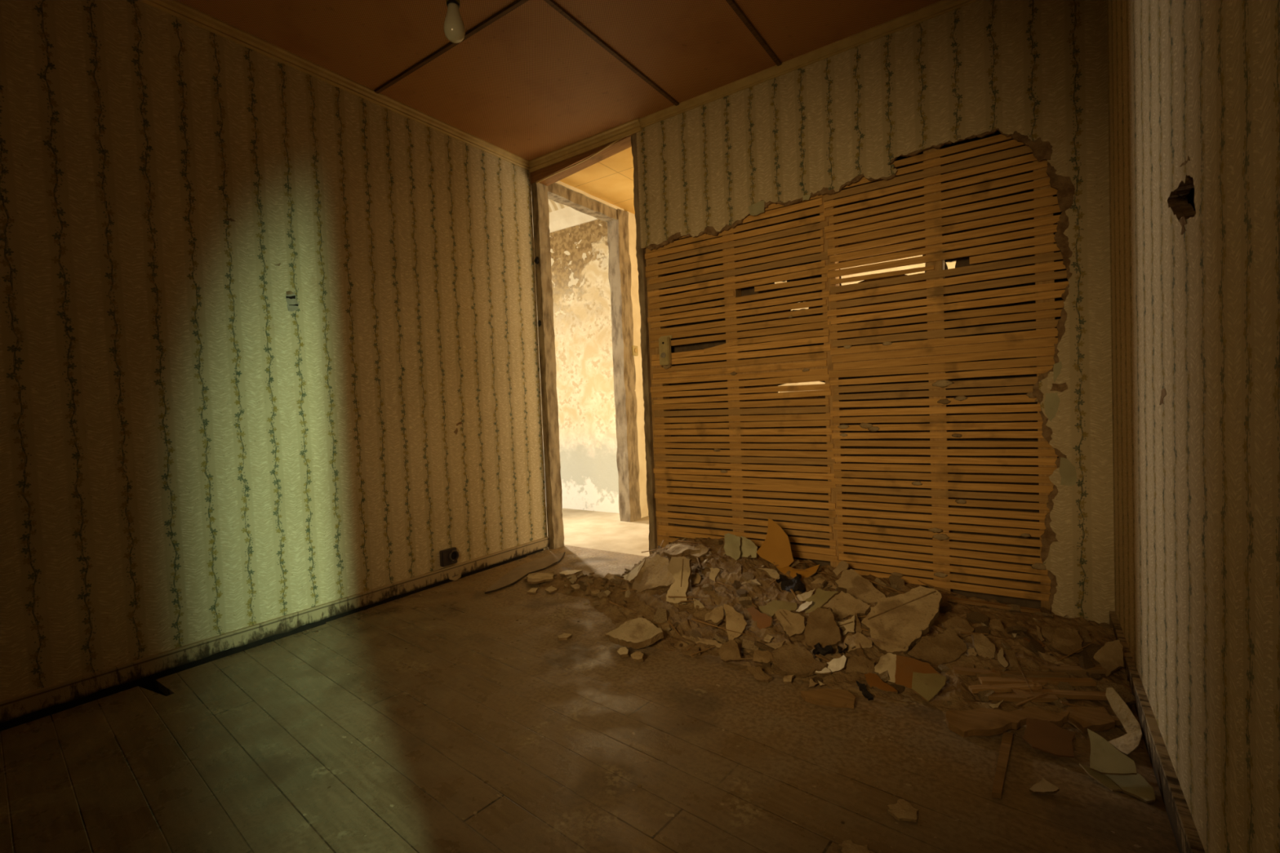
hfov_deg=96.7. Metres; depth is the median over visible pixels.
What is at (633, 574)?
plaster slab
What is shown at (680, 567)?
plaster slab
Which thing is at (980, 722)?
wood board
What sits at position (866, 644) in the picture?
plaster slab
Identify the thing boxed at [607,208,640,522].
trim
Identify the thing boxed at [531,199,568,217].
ceiling
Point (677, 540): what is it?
wood splinter
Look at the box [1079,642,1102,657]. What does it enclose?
chip
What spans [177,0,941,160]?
ceiling
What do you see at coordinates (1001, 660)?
plaster slab
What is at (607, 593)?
chip
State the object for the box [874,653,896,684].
plaster slab
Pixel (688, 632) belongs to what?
plaster slab
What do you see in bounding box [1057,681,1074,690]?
chip
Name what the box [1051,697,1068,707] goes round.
chip
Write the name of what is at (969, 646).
chip
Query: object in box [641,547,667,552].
wood splinter
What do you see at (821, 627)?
plaster slab
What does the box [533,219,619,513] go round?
wall
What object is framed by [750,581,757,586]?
chip
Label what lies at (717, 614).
shard
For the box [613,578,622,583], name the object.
chip
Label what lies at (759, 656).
plaster slab
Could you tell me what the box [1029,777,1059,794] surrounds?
shard
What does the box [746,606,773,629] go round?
shard
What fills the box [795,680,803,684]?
chip
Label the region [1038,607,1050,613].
chip
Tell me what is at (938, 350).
wall
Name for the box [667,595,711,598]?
wood splinter
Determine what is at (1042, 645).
plaster slab
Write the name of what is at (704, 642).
plaster slab
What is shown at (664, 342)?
junction box
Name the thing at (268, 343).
wall
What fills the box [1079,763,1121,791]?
shard
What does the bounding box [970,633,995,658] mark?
plaster slab
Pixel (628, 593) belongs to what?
chip
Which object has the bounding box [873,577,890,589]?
chip
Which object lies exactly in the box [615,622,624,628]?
chip
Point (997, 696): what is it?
broken lath
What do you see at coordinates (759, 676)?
plaster slab
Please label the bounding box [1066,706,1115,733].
fragment
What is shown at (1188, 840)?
baseboard
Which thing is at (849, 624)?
shard
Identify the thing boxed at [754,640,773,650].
chip
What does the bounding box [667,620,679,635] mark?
wood splinter
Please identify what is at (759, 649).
chip
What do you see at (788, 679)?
plaster slab
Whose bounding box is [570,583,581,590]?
plaster slab
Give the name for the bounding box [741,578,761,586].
shard
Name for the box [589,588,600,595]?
plaster slab
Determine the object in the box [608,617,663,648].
plaster slab
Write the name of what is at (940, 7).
trim
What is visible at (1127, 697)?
chip
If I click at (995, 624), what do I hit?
plaster slab
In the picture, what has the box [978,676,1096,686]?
broken lath
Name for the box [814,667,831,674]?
plaster slab
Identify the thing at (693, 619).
wood splinter
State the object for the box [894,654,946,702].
slab
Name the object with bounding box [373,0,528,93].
trim
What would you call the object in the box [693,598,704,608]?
plaster slab
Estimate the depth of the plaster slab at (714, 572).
2.56 m
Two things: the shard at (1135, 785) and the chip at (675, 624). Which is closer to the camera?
the shard at (1135, 785)
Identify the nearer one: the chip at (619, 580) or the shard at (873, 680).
the shard at (873, 680)
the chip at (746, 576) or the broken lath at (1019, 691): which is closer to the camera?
the broken lath at (1019, 691)
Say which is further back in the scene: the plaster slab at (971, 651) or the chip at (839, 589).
the chip at (839, 589)
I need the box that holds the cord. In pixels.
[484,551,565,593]
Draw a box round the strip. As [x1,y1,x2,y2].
[1105,687,1142,755]
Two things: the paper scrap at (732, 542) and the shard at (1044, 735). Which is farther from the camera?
the paper scrap at (732, 542)
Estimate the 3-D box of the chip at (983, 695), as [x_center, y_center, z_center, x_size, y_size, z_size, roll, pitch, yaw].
[1.010,0.782,1.657,0.044,0.029,0.037,-2,2,-1]
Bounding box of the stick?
[991,732,1013,799]
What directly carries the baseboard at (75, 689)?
attached to the wall at (268, 343)
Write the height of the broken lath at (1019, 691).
0.014 m
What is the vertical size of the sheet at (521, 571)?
0.006 m
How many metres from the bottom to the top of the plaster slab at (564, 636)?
0.010 m
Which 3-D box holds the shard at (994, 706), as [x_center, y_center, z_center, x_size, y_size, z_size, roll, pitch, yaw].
[0.990,0.770,1.576,0.046,0.023,0.016,-2,2,-3]
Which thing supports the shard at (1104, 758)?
on the shard at (1102, 779)
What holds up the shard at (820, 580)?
on the rubble
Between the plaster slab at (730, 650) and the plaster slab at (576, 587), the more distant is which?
the plaster slab at (576, 587)
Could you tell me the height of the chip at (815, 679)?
0.011 m
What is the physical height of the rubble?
0.208 m
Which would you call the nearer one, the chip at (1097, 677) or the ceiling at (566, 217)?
the chip at (1097, 677)
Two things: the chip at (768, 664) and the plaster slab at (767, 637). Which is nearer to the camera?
the chip at (768, 664)
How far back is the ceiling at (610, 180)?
3.91 m
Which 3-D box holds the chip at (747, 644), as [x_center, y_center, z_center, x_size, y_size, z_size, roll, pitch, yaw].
[0.402,0.793,2.068,0.067,0.057,0.069,-2,2,15]
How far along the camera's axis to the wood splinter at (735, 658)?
1.96 m
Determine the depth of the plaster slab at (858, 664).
1.84 m
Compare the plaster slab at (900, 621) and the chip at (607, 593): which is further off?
the chip at (607, 593)
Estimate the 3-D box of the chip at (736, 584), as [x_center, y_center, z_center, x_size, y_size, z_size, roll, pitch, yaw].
[0.427,0.694,2.479,0.030,0.043,0.052,-3,2,-24]
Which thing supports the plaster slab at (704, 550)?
on the rubble
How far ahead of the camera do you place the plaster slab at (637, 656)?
2.02 m
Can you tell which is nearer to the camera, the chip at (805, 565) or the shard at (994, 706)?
the shard at (994, 706)
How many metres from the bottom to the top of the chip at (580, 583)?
0.032 m
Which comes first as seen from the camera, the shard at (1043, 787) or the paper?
the shard at (1043, 787)
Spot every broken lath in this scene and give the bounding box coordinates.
[946,595,1040,613]
[953,666,1001,677]
[968,682,1042,693]
[975,671,1069,678]
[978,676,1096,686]
[987,692,1058,702]
[1011,688,1033,699]
[1023,688,1107,700]
[1038,666,1106,674]
[1065,710,1122,725]
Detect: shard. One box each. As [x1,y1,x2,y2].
[704,605,724,623]
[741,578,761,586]
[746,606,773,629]
[756,568,779,579]
[758,600,797,617]
[795,588,815,601]
[795,601,813,612]
[804,588,839,613]
[811,577,836,589]
[835,614,854,635]
[863,672,897,693]
[988,698,1004,709]
[1022,717,1075,757]
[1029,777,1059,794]
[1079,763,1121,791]
[1087,728,1137,775]
[1105,773,1155,803]
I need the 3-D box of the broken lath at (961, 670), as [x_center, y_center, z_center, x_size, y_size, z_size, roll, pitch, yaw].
[1.038,0.757,1.755,0.126,0.016,0.030,-2,2,22]
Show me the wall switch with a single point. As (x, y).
(634, 348)
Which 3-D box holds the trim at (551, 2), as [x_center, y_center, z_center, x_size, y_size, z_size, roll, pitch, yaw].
[-0.085,-1.679,2.602,0.024,0.010,1.049,-1,2,35]
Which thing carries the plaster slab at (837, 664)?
on the rubble
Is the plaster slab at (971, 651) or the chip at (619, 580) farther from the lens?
the chip at (619, 580)
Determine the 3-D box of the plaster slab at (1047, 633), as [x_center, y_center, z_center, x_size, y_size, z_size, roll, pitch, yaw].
[1.384,0.705,1.930,0.040,0.051,0.042,-1,2,35]
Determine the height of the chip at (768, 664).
0.018 m
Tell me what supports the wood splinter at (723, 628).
on the rubble
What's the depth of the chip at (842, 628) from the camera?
2.06 m
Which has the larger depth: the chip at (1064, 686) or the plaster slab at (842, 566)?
the plaster slab at (842, 566)
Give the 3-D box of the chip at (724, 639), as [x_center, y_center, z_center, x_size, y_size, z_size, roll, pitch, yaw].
[0.306,0.790,2.116,0.062,0.042,0.055,-3,2,-17]
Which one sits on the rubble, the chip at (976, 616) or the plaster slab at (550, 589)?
the chip at (976, 616)
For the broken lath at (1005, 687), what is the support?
on the rubble
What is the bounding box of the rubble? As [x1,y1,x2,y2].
[534,537,1147,753]
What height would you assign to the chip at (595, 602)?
0.011 m
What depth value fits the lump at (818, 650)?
1.94 m
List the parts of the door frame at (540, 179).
jamb post, jamb post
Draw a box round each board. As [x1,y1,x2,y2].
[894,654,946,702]
[945,706,1070,737]
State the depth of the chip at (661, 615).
2.31 m
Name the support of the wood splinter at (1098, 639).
on the rubble
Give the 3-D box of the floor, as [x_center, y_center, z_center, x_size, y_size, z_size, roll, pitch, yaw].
[-1.021,0.892,3.256,5.884,0.132,5.900,-1,2,35]
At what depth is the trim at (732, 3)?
2.44 m
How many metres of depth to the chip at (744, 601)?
2.32 m
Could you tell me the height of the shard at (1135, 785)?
0.022 m
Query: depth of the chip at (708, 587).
2.45 m
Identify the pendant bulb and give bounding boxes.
[444,0,465,43]
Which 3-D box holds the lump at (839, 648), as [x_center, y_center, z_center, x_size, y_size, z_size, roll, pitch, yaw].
[0.695,0.763,1.951,0.033,0.045,0.043,-1,2,35]
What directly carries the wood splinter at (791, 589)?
on the rubble
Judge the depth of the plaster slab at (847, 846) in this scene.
1.14 m
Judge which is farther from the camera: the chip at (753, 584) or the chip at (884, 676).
the chip at (753, 584)
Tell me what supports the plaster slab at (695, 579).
on the rubble
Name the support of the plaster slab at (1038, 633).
on the rubble
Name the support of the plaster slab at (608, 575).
on the rubble
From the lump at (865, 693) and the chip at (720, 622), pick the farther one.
the chip at (720, 622)
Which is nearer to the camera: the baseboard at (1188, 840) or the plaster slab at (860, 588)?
the baseboard at (1188, 840)
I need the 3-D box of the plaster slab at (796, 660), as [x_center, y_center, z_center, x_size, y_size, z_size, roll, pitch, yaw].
[0.519,0.783,1.898,0.125,0.062,0.171,-3,2,-27]
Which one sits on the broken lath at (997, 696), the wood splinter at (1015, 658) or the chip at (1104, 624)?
the wood splinter at (1015, 658)
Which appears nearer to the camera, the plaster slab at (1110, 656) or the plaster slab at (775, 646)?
the plaster slab at (1110, 656)
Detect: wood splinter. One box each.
[609,601,635,613]
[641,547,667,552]
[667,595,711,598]
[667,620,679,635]
[677,540,702,543]
[690,645,715,655]
[691,617,726,629]
[723,628,774,641]
[731,657,752,660]
[790,588,799,601]
[815,653,830,662]
[866,578,904,593]
[925,583,964,596]
[1000,670,1047,688]
[1014,657,1032,693]
[1015,693,1046,706]
[1057,639,1098,661]
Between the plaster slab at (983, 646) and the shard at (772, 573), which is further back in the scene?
the shard at (772, 573)
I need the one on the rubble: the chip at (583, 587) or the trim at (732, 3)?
the chip at (583, 587)
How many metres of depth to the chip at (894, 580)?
2.44 m
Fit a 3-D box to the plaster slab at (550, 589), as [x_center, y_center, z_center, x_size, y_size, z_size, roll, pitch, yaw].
[-0.444,0.816,2.846,0.044,0.021,0.061,-4,3,-41]
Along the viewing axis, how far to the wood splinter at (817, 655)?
1.91 m
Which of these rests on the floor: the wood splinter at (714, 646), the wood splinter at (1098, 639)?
the wood splinter at (714, 646)
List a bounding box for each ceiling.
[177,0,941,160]
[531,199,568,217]
[532,206,598,237]
[559,146,635,214]
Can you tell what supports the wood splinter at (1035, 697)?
on the rubble
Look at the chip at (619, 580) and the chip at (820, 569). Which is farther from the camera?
the chip at (619, 580)
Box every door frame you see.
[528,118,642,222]
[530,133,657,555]
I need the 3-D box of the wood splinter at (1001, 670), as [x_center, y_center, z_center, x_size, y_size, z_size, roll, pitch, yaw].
[1.137,0.749,1.688,0.004,0.008,0.134,-3,2,-23]
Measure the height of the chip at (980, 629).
0.023 m
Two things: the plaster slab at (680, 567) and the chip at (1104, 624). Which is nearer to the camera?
the chip at (1104, 624)
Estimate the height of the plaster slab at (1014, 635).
0.021 m
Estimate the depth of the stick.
1.36 m
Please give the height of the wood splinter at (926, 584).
0.019 m
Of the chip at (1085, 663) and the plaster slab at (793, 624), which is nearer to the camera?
the chip at (1085, 663)
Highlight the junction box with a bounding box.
[658,334,671,368]
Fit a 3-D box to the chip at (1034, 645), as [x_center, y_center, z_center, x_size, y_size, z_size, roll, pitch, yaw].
[1.296,0.722,1.864,0.038,0.036,0.059,-2,2,11]
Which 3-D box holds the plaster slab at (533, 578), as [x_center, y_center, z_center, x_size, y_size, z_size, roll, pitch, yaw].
[-0.531,0.804,3.025,0.143,0.012,0.168,-3,2,-8]
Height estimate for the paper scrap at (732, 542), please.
0.126 m
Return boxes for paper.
[448,569,462,581]
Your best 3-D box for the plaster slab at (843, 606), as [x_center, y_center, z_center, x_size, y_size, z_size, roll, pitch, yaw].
[0.782,0.695,2.191,0.110,0.093,0.173,-4,2,-36]
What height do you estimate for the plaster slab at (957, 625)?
0.066 m
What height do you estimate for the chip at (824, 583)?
0.040 m
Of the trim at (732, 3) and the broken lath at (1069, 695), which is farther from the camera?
the trim at (732, 3)
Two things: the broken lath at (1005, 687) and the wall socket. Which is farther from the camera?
the wall socket
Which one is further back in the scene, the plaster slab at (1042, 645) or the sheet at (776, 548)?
the sheet at (776, 548)
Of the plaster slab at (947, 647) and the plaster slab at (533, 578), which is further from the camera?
the plaster slab at (533, 578)
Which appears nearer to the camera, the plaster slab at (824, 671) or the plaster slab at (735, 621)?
the plaster slab at (824, 671)
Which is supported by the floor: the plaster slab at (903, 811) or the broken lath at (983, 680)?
the plaster slab at (903, 811)
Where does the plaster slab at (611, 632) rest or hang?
on the floor
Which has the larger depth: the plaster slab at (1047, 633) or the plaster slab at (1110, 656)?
the plaster slab at (1047, 633)
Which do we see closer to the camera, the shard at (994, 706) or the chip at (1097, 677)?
the shard at (994, 706)
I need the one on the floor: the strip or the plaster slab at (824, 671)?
the strip
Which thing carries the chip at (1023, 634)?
on the rubble
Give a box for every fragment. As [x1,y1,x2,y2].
[800,688,856,708]
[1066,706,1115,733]
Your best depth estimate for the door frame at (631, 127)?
3.63 m
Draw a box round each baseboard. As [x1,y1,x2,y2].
[0,537,549,723]
[1109,610,1205,852]
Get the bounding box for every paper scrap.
[723,533,741,559]
[740,536,757,558]
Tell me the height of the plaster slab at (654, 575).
0.162 m
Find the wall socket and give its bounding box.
[439,546,458,567]
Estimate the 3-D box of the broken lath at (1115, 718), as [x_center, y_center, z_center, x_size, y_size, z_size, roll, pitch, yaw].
[1.219,0.778,1.519,0.134,0.012,0.029,-1,2,17]
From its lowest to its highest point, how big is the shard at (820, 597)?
0.091 m
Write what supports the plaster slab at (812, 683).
on the floor
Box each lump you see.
[775,573,805,592]
[812,642,833,657]
[837,642,848,653]
[855,680,873,700]
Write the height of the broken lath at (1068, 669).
0.012 m
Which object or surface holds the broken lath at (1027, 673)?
on the rubble
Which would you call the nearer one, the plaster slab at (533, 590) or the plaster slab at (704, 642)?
the plaster slab at (704, 642)
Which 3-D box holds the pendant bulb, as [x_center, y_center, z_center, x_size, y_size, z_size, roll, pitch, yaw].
[-0.563,-1.391,1.694,0.061,0.480,0.061,-1,2,35]
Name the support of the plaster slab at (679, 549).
on the rubble
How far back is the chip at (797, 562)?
2.63 m
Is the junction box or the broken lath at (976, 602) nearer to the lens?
the broken lath at (976, 602)
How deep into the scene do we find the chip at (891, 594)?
2.27 m
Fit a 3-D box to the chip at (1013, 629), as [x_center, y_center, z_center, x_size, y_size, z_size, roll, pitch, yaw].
[1.293,0.705,1.966,0.048,0.054,0.069,-2,2,-3]
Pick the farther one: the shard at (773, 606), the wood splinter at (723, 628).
the shard at (773, 606)
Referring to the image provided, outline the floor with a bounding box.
[0,508,1179,852]
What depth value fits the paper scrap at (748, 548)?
2.73 m
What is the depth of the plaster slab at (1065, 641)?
1.85 m
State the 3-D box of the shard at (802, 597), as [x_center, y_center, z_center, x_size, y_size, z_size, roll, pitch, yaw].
[0.670,0.686,2.322,0.086,0.060,0.030,-1,2,39]
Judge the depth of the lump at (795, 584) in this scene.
2.43 m
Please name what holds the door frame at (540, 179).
in the wall at (938, 350)
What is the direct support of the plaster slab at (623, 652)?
on the floor
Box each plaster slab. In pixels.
[526,573,553,583]
[527,587,537,593]
[545,586,557,593]
[557,632,571,640]
[559,569,582,576]
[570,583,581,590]
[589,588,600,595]
[604,573,621,580]
[604,629,614,636]
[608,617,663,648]
[617,647,630,658]
[622,559,645,583]
[630,651,644,662]
[632,554,675,592]
[662,543,700,558]
[666,555,692,603]
[681,635,722,649]
[684,627,711,638]
[690,544,709,558]
[690,573,702,586]
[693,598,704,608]
[709,568,720,581]
[718,640,742,662]
[723,603,746,639]
[746,666,772,683]
[752,649,773,663]
[763,634,773,643]
[764,640,785,649]
[769,644,827,678]
[774,608,805,637]
[782,675,794,684]
[804,607,841,648]
[808,678,817,688]
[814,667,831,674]
[821,591,871,619]
[826,654,846,672]
[832,560,848,576]
[835,568,885,604]
[837,840,874,852]
[844,632,872,653]
[845,656,875,674]
[854,612,862,632]
[861,586,942,654]
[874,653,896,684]
[887,799,918,822]
[906,627,967,665]
[942,617,973,639]
[967,648,977,656]
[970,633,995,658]
[989,618,1004,632]
[996,648,1008,667]
[1011,633,1017,638]
[1022,637,1044,647]
[1035,625,1044,641]
[1037,651,1070,665]
[1040,625,1054,642]
[1048,627,1083,656]
[1093,640,1124,676]
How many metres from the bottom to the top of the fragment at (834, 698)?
0.030 m
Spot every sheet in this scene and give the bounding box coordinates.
[485,552,564,591]
[756,517,819,578]
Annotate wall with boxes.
[0,0,648,700]
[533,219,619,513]
[635,0,1115,624]
[1106,0,1279,852]
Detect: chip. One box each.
[577,580,584,585]
[579,584,586,591]
[587,577,594,583]
[592,600,600,604]
[603,590,610,595]
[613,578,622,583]
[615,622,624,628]
[625,589,631,597]
[653,608,668,622]
[668,622,678,629]
[701,583,713,591]
[714,633,728,643]
[715,619,723,628]
[733,580,742,589]
[735,588,746,596]
[738,596,753,605]
[741,572,754,582]
[741,639,759,650]
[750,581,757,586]
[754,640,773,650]
[758,648,774,652]
[761,662,772,667]
[788,560,799,567]
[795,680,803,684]
[802,562,809,569]
[811,676,822,684]
[813,566,822,574]
[821,580,827,589]
[835,586,847,593]
[839,626,845,634]
[871,670,890,682]
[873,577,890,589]
[886,591,897,597]
[888,575,904,590]
[889,684,904,693]
[964,642,975,650]
[966,611,989,626]
[974,626,990,635]
[977,689,994,702]
[1006,626,1026,635]
[1016,631,1034,639]
[1028,638,1044,653]
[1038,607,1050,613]
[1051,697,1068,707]
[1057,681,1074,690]
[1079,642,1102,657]
[1079,655,1093,677]
[1089,673,1102,680]
[1096,682,1135,705]
[1099,622,1111,627]
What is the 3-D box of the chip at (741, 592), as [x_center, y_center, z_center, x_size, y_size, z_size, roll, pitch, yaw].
[0.432,0.704,2.409,0.038,0.019,0.059,-3,2,-17]
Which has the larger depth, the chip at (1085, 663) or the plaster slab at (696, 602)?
the plaster slab at (696, 602)
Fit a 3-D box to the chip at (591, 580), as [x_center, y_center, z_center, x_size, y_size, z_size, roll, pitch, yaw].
[-0.243,0.778,2.864,0.034,0.026,0.036,-1,2,37]
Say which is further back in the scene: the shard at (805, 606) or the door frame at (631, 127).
the door frame at (631, 127)
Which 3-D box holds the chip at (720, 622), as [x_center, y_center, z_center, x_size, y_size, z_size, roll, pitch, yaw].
[0.306,0.768,2.213,0.027,0.036,0.041,-1,2,38]
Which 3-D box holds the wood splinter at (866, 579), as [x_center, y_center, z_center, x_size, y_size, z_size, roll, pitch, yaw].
[1.024,0.663,2.343,0.190,0.072,0.006,-2,2,14]
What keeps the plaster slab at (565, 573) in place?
on the rubble
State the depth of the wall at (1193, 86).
0.97 m
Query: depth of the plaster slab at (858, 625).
2.08 m
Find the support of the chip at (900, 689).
on the rubble
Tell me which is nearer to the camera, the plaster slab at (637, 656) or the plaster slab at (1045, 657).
the plaster slab at (1045, 657)
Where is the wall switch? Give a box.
[631,345,638,355]
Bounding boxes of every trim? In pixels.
[138,0,529,170]
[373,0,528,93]
[543,0,679,106]
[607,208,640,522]
[639,0,978,128]
[725,0,782,66]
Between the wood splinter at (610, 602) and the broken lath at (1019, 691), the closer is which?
the broken lath at (1019, 691)
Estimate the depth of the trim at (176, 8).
2.56 m

